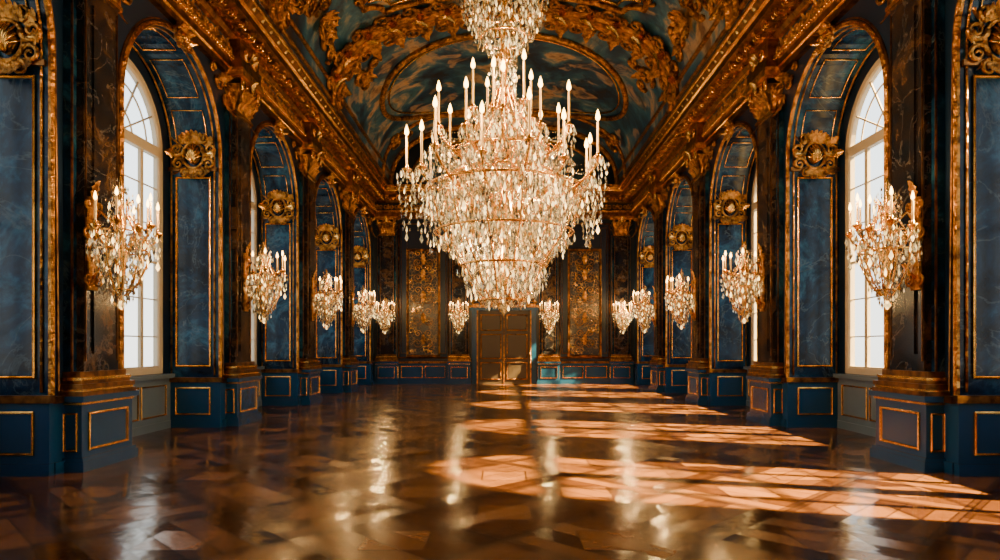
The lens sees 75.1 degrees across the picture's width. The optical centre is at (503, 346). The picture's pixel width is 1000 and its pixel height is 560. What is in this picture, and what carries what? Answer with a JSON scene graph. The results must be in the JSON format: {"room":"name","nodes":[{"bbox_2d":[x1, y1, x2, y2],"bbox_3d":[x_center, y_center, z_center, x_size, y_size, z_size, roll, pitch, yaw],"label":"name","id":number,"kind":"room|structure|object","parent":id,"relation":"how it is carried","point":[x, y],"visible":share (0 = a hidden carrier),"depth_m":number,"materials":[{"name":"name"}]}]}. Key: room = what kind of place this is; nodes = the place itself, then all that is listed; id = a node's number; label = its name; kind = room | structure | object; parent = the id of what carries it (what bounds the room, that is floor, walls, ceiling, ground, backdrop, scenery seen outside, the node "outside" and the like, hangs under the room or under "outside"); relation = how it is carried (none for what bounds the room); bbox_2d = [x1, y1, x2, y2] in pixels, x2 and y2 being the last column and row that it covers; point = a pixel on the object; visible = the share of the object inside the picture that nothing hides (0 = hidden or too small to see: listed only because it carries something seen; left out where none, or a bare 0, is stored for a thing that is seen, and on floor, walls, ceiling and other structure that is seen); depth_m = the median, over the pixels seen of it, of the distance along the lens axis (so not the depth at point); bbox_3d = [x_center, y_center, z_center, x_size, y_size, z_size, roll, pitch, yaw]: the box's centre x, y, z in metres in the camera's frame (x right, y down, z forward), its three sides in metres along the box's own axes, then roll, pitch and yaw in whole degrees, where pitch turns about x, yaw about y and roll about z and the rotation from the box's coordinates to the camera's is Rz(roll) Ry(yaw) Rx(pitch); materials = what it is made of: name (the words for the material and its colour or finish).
{"room":"historic interior","nodes":[
{"label":"historic interior","id":0,"kind":"room"},
{"bbox_2d":[0,0,375,395],"bbox_3d":[-6.538,-2.825,12.025,1.525,9.050,36.050,0,0,0],"label":"wall","id":1,"kind":"structure","parent":0,"point":[187,91],"depth_m":13.48,"materials":[{"name":"blue paint"}]},
{"bbox_2d":[0,0,42,74],"bbox_3d":[-6.550,-4.036,8.486,1.063,1.019,0.200,0,0,0],"label":"cartouche","id":2,"kind":"object","parent":1,"relation":"attached to","point":[10,14],"visible":1,"depth_m":8.52,"materials":[{"name":"gold metal"}]},
{"bbox_2d":[58,0,138,472],"bbox_3d":[-5.791,-2.130,9.450,0.597,7.660,1.340,0,0,0],"label":"pilaster","id":3,"kind":"object","parent":1,"relation":"attached to","point":[97,415],"visible":0.94,"depth_m":9.13,"materials":[{"name":"blue paint"}]},
{"bbox_2d":[83,177,162,309],"bbox_3d":[-5.363,-1.460,9.151,0.911,1.880,1.054,0,0,0],"label":"sconce","id":4,"kind":"object","parent":3,"relation":"attached to","point":[94,235],"visible":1,"depth_m":9.06,"materials":[{"name":"gold metal"}]},
{"bbox_2d":[124,58,162,375],"bbox_3d":[-7.160,-2.475,12.025,0.120,6.050,3.000,0,0,0],"label":"window","id":5,"kind":"structure","parent":1,"relation":"in","point":[155,150],"depth_m":13.13,"materials":[{"name":"beige paint"}]},
{"bbox_2d":[173,20,197,54],"bbox_3d":[-5.891,-5.718,12.025,0.200,0.509,0.659,0,0,0],"label":"cartouche","id":6,"kind":"object","parent":1,"relation":"attached to","point":[183,36],"visible":1,"depth_m":11.99,"materials":[{"name":"gold metal"}]},
{"bbox_2d":[0,361,374,476],"bbox_3d":[-6.530,1.130,12.025,1.180,1.140,36.050,0,0,0],"label":"wainscoting","id":7,"kind":"structure","parent":1,"relation":"attached to","point":[31,426],"depth_m":13.04,"materials":[{"name":"blue paint"}]},
{"bbox_2d":[164,130,215,177],"bbox_3d":[-6.550,-4.036,13.636,1.063,1.019,0.200,0,0,0],"label":"cartouche","id":8,"kind":"object","parent":1,"relation":"attached to","point":[192,153],"visible":1,"depth_m":13.67,"materials":[{"name":"gold metal"}]},
{"bbox_2d":[222,69,264,425],"bbox_3d":[-5.791,-2.130,14.600,0.597,7.660,1.340,0,0,0],"label":"pilaster","id":9,"kind":"object","parent":1,"relation":"attached to","point":[242,375],"visible":0.99,"depth_m":14.23,"materials":[{"name":"blue paint"}]},
{"bbox_2d":[243,241,287,322],"bbox_3d":[-5.363,-1.460,14.601,0.911,1.880,1.054,0,0,0],"label":"sconce","id":10,"kind":"object","parent":9,"relation":"attached to","point":[264,266],"visible":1,"depth_m":14.51,"materials":[{"name":"gold metal"}]},
{"bbox_2d":[251,169,256,364],"bbox_3d":[-7.160,-2.475,17.175,0.120,6.050,3.000,0,0,0],"label":"window","id":11,"kind":"structure","parent":1,"relation":"in","point":[253,189],"depth_m":18.53,"materials":[{"name":"beige paint"}]},
{"bbox_2d":[149,0,387,217],"bbox_3d":[-5.619,-6.600,12.000,0.862,1.400,36.000,0,0,0],"label":"trim","id":12,"kind":"structure","parent":1,"relation":"attached to","point":[232,34],"depth_m":16.19,"materials":[{"name":"gold metal"}]},
{"bbox_2d":[258,189,294,224],"bbox_3d":[-6.550,-4.036,18.786,1.063,1.019,0.200,0,0,0],"label":"cartouche","id":13,"kind":"object","parent":1,"relation":"attached to","point":[278,195],"visible":1,"depth_m":18.82,"materials":[{"name":"gold metal"}]},
{"bbox_2d":[274,120,287,140],"bbox_3d":[-5.891,-5.718,17.175,0.200,0.509,0.659,0,0,0],"label":"cartouche","id":14,"kind":"object","parent":1,"relation":"attached to","point":[278,130],"visible":1,"depth_m":17.12,"materials":[{"name":"gold metal"}]},
{"bbox_2d":[298,144,324,404],"bbox_3d":[-5.791,-2.130,19.750,0.597,7.660,1.340,0,0,0],"label":"pilaster","id":15,"kind":"object","parent":1,"relation":"attached to","point":[311,367],"visible":0.98,"depth_m":19.35,"materials":[{"name":"blue paint"}]},
{"bbox_2d":[311,268,343,329],"bbox_3d":[-5.363,-1.460,19.751,0.911,1.880,1.054,0,0,0],"label":"sconce","id":16,"kind":"object","parent":15,"relation":"attached to","point":[327,294],"visible":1,"depth_m":19.66,"materials":[{"name":"gold metal"}]},
{"bbox_2d":[316,223,339,250],"bbox_3d":[-6.550,-4.036,23.936,1.063,1.019,0.200,0,0,0],"label":"cartouche","id":17,"kind":"object","parent":1,"relation":"attached to","point":[325,227],"visible":0.96,"depth_m":23.97,"materials":[{"name":"gold metal"}]},
{"bbox_2d":[328,173,336,187],"bbox_3d":[-5.891,-5.718,22.325,0.200,0.509,0.659,0,0,0],"label":"cartouche","id":18,"kind":"object","parent":1,"relation":"attached to","point":[331,177],"visible":1,"depth_m":22.27,"materials":[{"name":"gold metal"}]},
{"bbox_2d":[342,187,360,392],"bbox_3d":[-5.791,-2.130,24.900,0.597,7.660,1.340,0,0,0],"label":"pilaster","id":19,"kind":"object","parent":1,"relation":"attached to","point":[352,197],"visible":1,"depth_m":24.50,"materials":[{"name":"blue paint"}]},
{"bbox_2d":[352,285,375,332],"bbox_3d":[-5.363,-1.460,24.901,0.911,1.880,1.054,0,0,0],"label":"sconce","id":20,"kind":"object","parent":19,"relation":"attached to","point":[365,309],"visible":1,"depth_m":24.80,"materials":[{"name":"gold metal"}]},
{"bbox_2d":[354,245,368,267],"bbox_3d":[-6.550,-4.036,29.086,1.063,1.019,0.200,0,0,0],"label":"cartouche","id":21,"kind":"object","parent":1,"relation":"attached to","point":[357,248],"visible":0.76,"depth_m":29.12,"materials":[{"name":"gold metal"}]},
{"bbox_2d":[361,206,367,217],"bbox_3d":[-5.891,-5.718,27.475,0.200,0.509,0.659,0,0,0],"label":"cartouche","id":22,"kind":"object","parent":1,"relation":"attached to","point":[363,209],"visible":1,"depth_m":27.42,"materials":[{"name":"gold metal"}]},
{"bbox_2d":[0,384,999,559],"bbox_3d":[0.000,1.775,12.000,14.700,0.150,36.400,0,0,0],"label":"floor","id":23,"kind":"structure","parent":0,"point":[375,471],"depth_m":7.59,"materials":[{"name":"brown wood"}]},
{"bbox_2d":[257,0,750,184],"bbox_3d":[0.000,-8.741,12.000,14.800,2.987,36.000,0,0,0],"label":"ceiling","id":24,"kind":"structure","parent":0,"point":[379,64],"depth_m":21.12,"materials":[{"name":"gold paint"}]},
{"bbox_2d":[396,0,608,314],"bbox_3d":[0.063,-5.355,9.966,3.169,9.730,3.246,0,0,26],"label":"chandelier","id":25,"kind":"object","parent":24,"relation":"hanging from","point":[501,204],"visible":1,"depth_m":9.58,"materials":[{"name":"clear glass"}]},
{"bbox_2d":[373,128,634,383],"bbox_3d":[0.000,-4.450,30.050,14.800,12.300,0.300,0,0,0],"label":"wall","id":26,"kind":"structure","parent":0,"point":[602,240],"depth_m":30.00,"materials":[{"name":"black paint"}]},
{"bbox_2d":[374,216,398,383],"bbox_3d":[-5.380,-2.130,29.741,1.099,7.660,0.597,0,0,0],"label":"pilaster","id":27,"kind":"object","parent":26,"relation":"attached to","point":[387,238],"visible":1,"depth_m":29.77,"materials":[{"name":"blue paint"}]},
{"bbox_2d":[375,298,395,333],"bbox_3d":[-5.379,-1.424,29.358,0.949,1.692,0.820,0,0,0],"label":"sconce","id":28,"kind":"object","parent":27,"relation":"attached to","point":[387,315],"visible":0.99,"depth_m":29.30,"materials":[{"name":"gold metal"}]},
{"bbox_2d":[406,249,439,356],"bbox_3d":[-3.720,-2.025,29.903,1.560,4.990,0.194,0,0,0],"label":"panel","id":29,"kind":"object","parent":26,"relation":"attached to","point":[422,268],"visible":0.99,"depth_m":29.96,"materials":[{"name":"gold metal"}]},
{"bbox_2d":[447,216,470,383],"bbox_3d":[-2.050,-2.130,29.741,1.099,7.660,0.597,0,0,0],"label":"pilaster","id":30,"kind":"object","parent":26,"relation":"attached to","point":[459,343],"visible":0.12,"depth_m":29.77,"materials":[{"name":"blue paint"}]},
{"bbox_2d":[448,297,468,333],"bbox_3d":[-2.049,-1.424,29.358,0.949,1.692,0.820,0,0,0],"label":"sconce","id":31,"kind":"object","parent":30,"relation":"attached to","point":[459,314],"visible":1,"depth_m":29.30,"materials":[{"name":"gold metal"}]},
{"bbox_2d":[469,292,538,383],"bbox_3d":[0.000,-0.482,29.824,3.200,4.364,0.352,0,0,0],"label":"door","id":32,"kind":"structure","parent":26,"relation":"in","point":[503,346],"depth_m":29.94,"materials":[{"name":"brown wood"}]},
{"bbox_2d":[374,361,633,383],"bbox_3d":[0.000,1.180,29.945,12.080,1.040,0.110,0,0,0],"label":"baseboard","id":33,"kind":"structure","parent":26,"relation":"attached to","point":[409,372],"depth_m":29.94,"materials":[{"name":"blue paint"}]},
{"bbox_2d":[375,184,632,218],"bbox_3d":[0.000,-6.600,29.569,12.100,1.400,0.862,0,0,0],"label":"trim","id":34,"kind":"structure","parent":26,"relation":"attached to","point":[614,204],"depth_m":29.77,"materials":[{"name":"gold metal"}]},
{"bbox_2d":[537,218,560,383],"bbox_3d":[2.050,-2.130,29.741,1.099,7.660,0.597,0,0,0],"label":"pilaster","id":35,"kind":"object","parent":26,"relation":"attached to","point":[548,343],"visible":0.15,"depth_m":29.77,"materials":[{"name":"blue paint"}]},
{"bbox_2d":[539,297,559,333],"bbox_3d":[2.051,-1.424,29.358,0.949,1.692,0.820,0,0,0],"label":"sconce","id":36,"kind":"object","parent":35,"relation":"attached to","point":[547,315],"visible":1,"depth_m":29.27,"materials":[{"name":"gold metal"}]},
{"bbox_2d":[568,249,601,356],"bbox_3d":[3.720,-2.025,29.903,1.560,4.990,0.194,0,0,0],"label":"panel","id":37,"kind":"object","parent":26,"relation":"attached to","point":[584,268],"visible":1,"depth_m":29.96,"materials":[{"name":"gold metal"}]},
{"bbox_2d":[609,216,633,383],"bbox_3d":[5.380,-2.130,29.741,1.099,7.660,0.597,0,0,0],"label":"pilaster","id":38,"kind":"object","parent":26,"relation":"attached to","point":[620,238],"visible":1,"depth_m":29.77,"materials":[{"name":"blue paint"}]},
{"bbox_2d":[612,298,632,333],"bbox_3d":[5.381,-1.424,29.358,0.949,1.692,0.820,0,0,0],"label":"sconce","id":39,"kind":"object","parent":38,"relation":"attached to","point":[619,315],"visible":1,"depth_m":29.25,"materials":[{"name":"gold metal"}]},
{"bbox_2d":[632,0,999,395],"bbox_3d":[6.538,-2.825,12.025,1.525,9.050,36.050,0,0,0],"label":"wall","id":40,"kind":"structure","parent":0,"point":[820,91],"depth_m":13.55,"materials":[{"name":"blue paint"}]},
{"bbox_2d":[640,206,646,217],"bbox_3d":[5.891,-5.718,27.475,0.200,0.509,0.659,0,0,0],"label":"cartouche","id":41,"kind":"object","parent":40,"relation":"attached to","point":[644,209],"visible":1,"depth_m":27.42,"materials":[{"name":"gold metal"}]},
{"bbox_2d":[639,245,653,267],"bbox_3d":[6.550,-4.036,29.086,1.063,1.019,0.200,0,0,0],"label":"cartouche","id":42,"kind":"object","parent":40,"relation":"attached to","point":[650,248],"visible":0.76,"depth_m":29.12,"materials":[{"name":"gold metal"}]},
{"bbox_2d":[647,187,665,392],"bbox_3d":[5.791,-2.130,24.900,0.597,7.660,1.340,0,0,0],"label":"pilaster","id":43,"kind":"object","parent":40,"relation":"attached to","point":[655,197],"visible":1,"depth_m":24.50,"materials":[{"name":"blue paint"}]},
{"bbox_2d":[631,285,655,332],"bbox_3d":[5.363,-1.460,24.899,0.911,1.880,1.054,0,0,0],"label":"sconce","id":44,"kind":"object","parent":43,"relation":"attached to","point":[644,312],"visible":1,"depth_m":24.80,"materials":[{"name":"gold metal"}]},
{"bbox_2d":[671,173,679,187],"bbox_3d":[5.891,-5.718,22.325,0.200,0.509,0.659,0,0,0],"label":"cartouche","id":45,"kind":"object","parent":40,"relation":"attached to","point":[676,176],"visible":1,"depth_m":22.27,"materials":[{"name":"gold metal"}]},
{"bbox_2d":[668,223,691,250],"bbox_3d":[6.550,-4.036,23.936,1.063,1.019,0.200,0,0,0],"label":"cartouche","id":46,"kind":"object","parent":40,"relation":"attached to","point":[681,237],"visible":0.96,"depth_m":23.97,"materials":[{"name":"gold metal"}]},
{"bbox_2d":[683,144,709,404],"bbox_3d":[5.791,-2.130,19.750,0.597,7.660,1.340,0,0,0],"label":"pilaster","id":47,"kind":"object","parent":40,"relation":"attached to","point":[696,367],"visible":0.99,"depth_m":19.35,"materials":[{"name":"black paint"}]},
{"bbox_2d":[664,268,696,329],"bbox_3d":[5.363,-1.460,19.749,0.911,1.880,1.054,0,0,0],"label":"sconce","id":48,"kind":"object","parent":47,"relation":"attached to","point":[680,305],"visible":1,"depth_m":19.67,"materials":[{"name":"gold metal"}]},
{"bbox_2d":[720,120,733,141],"bbox_3d":[5.891,-5.718,17.175,0.200,0.509,0.659,0,0,0],"label":"cartouche","id":49,"kind":"object","parent":40,"relation":"attached to","point":[729,130],"visible":1,"depth_m":17.12,"materials":[{"name":"gold metal"}]},
{"bbox_2d":[713,189,749,224],"bbox_3d":[6.550,-4.036,18.786,1.063,1.019,0.200,0,0,0],"label":"cartouche","id":50,"kind":"object","parent":40,"relation":"attached to","point":[729,195],"visible":1,"depth_m":18.82,"materials":[{"name":"gold metal"}]},
{"bbox_2d":[620,0,858,217],"bbox_3d":[5.619,-6.600,12.000,0.862,1.400,36.000,0,0,0],"label":"trim","id":51,"kind":"structure","parent":40,"relation":"attached to","point":[769,34],"depth_m":16.18,"materials":[{"name":"gold metal"}]},
{"bbox_2d":[751,169,756,364],"bbox_3d":[7.160,-2.475,17.175,0.120,6.050,3.000,0,0,0],"label":"window","id":52,"kind":"structure","parent":40,"relation":"in","point":[754,189],"depth_m":18.53,"materials":[{"name":"glass"}]},
{"bbox_2d":[743,69,785,425],"bbox_3d":[5.791,-2.130,14.600,0.597,7.660,1.340,0,0,0],"label":"pilaster","id":53,"kind":"object","parent":40,"relation":"attached to","point":[765,375],"visible":0.93,"depth_m":14.23,"materials":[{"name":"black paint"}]},
{"bbox_2d":[720,241,765,322],"bbox_3d":[5.363,-1.460,14.599,0.911,1.880,1.054,0,0,0],"label":"sconce","id":54,"kind":"object","parent":53,"relation":"attached to","point":[742,276],"visible":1,"depth_m":14.51,"materials":[{"name":"gold metal"}]},
{"bbox_2d":[633,361,999,476],"bbox_3d":[6.530,1.130,12.025,1.180,1.140,36.050,0,0,0],"label":"wainscoting","id":55,"kind":"structure","parent":40,"relation":"attached to","point":[842,401],"depth_m":13.27,"materials":[{"name":"blue paint"}]},
{"bbox_2d":[792,130,843,177],"bbox_3d":[6.550,-4.036,13.636,1.063,1.019,0.200,0,0,0],"label":"cartouche","id":56,"kind":"object","parent":40,"relation":"attached to","point":[814,155],"visible":1,"depth_m":13.67,"materials":[{"name":"gold metal"}]},
{"bbox_2d":[810,21,834,54],"bbox_3d":[5.891,-5.718,12.025,0.200,0.509,0.659,0,0,0],"label":"cartouche","id":57,"kind":"object","parent":40,"relation":"attached to","point":[826,35],"visible":1,"depth_m":11.99,"materials":[{"name":"gold metal"}]},
{"bbox_2d":[845,58,883,375],"bbox_3d":[7.160,-2.475,12.025,0.120,6.050,3.000,0,0,0],"label":"window","id":58,"kind":"structure","parent":40,"relation":"in","point":[852,150],"depth_m":13.13,"materials":[{"name":"beige paint"}]},
{"bbox_2d":[869,0,949,472],"bbox_3d":[5.791,-2.130,9.450,0.597,7.660,1.340,0,0,0],"label":"pilaster","id":59,"kind":"object","parent":40,"relation":"attached to","point":[910,415],"visible":0.98,"depth_m":9.13,"materials":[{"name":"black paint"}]},
{"bbox_2d":[845,177,924,309],"bbox_3d":[5.363,-1.460,9.149,0.911,1.880,1.054,0,0,0],"label":"sconce","id":60,"kind":"object","parent":59,"relation":"attached to","point":[889,253],"visible":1,"depth_m":9.07,"materials":[{"name":"gold metal"}]},
{"bbox_2d":[965,0,999,73],"bbox_3d":[6.550,-4.036,8.486,1.063,1.019,0.200,0,0,0],"label":"cartouche","id":61,"kind":"object","parent":40,"relation":"attached to","point":[992,14],"visible":1,"depth_m":8.53,"materials":[{"name":"gold metal"}]}
]}

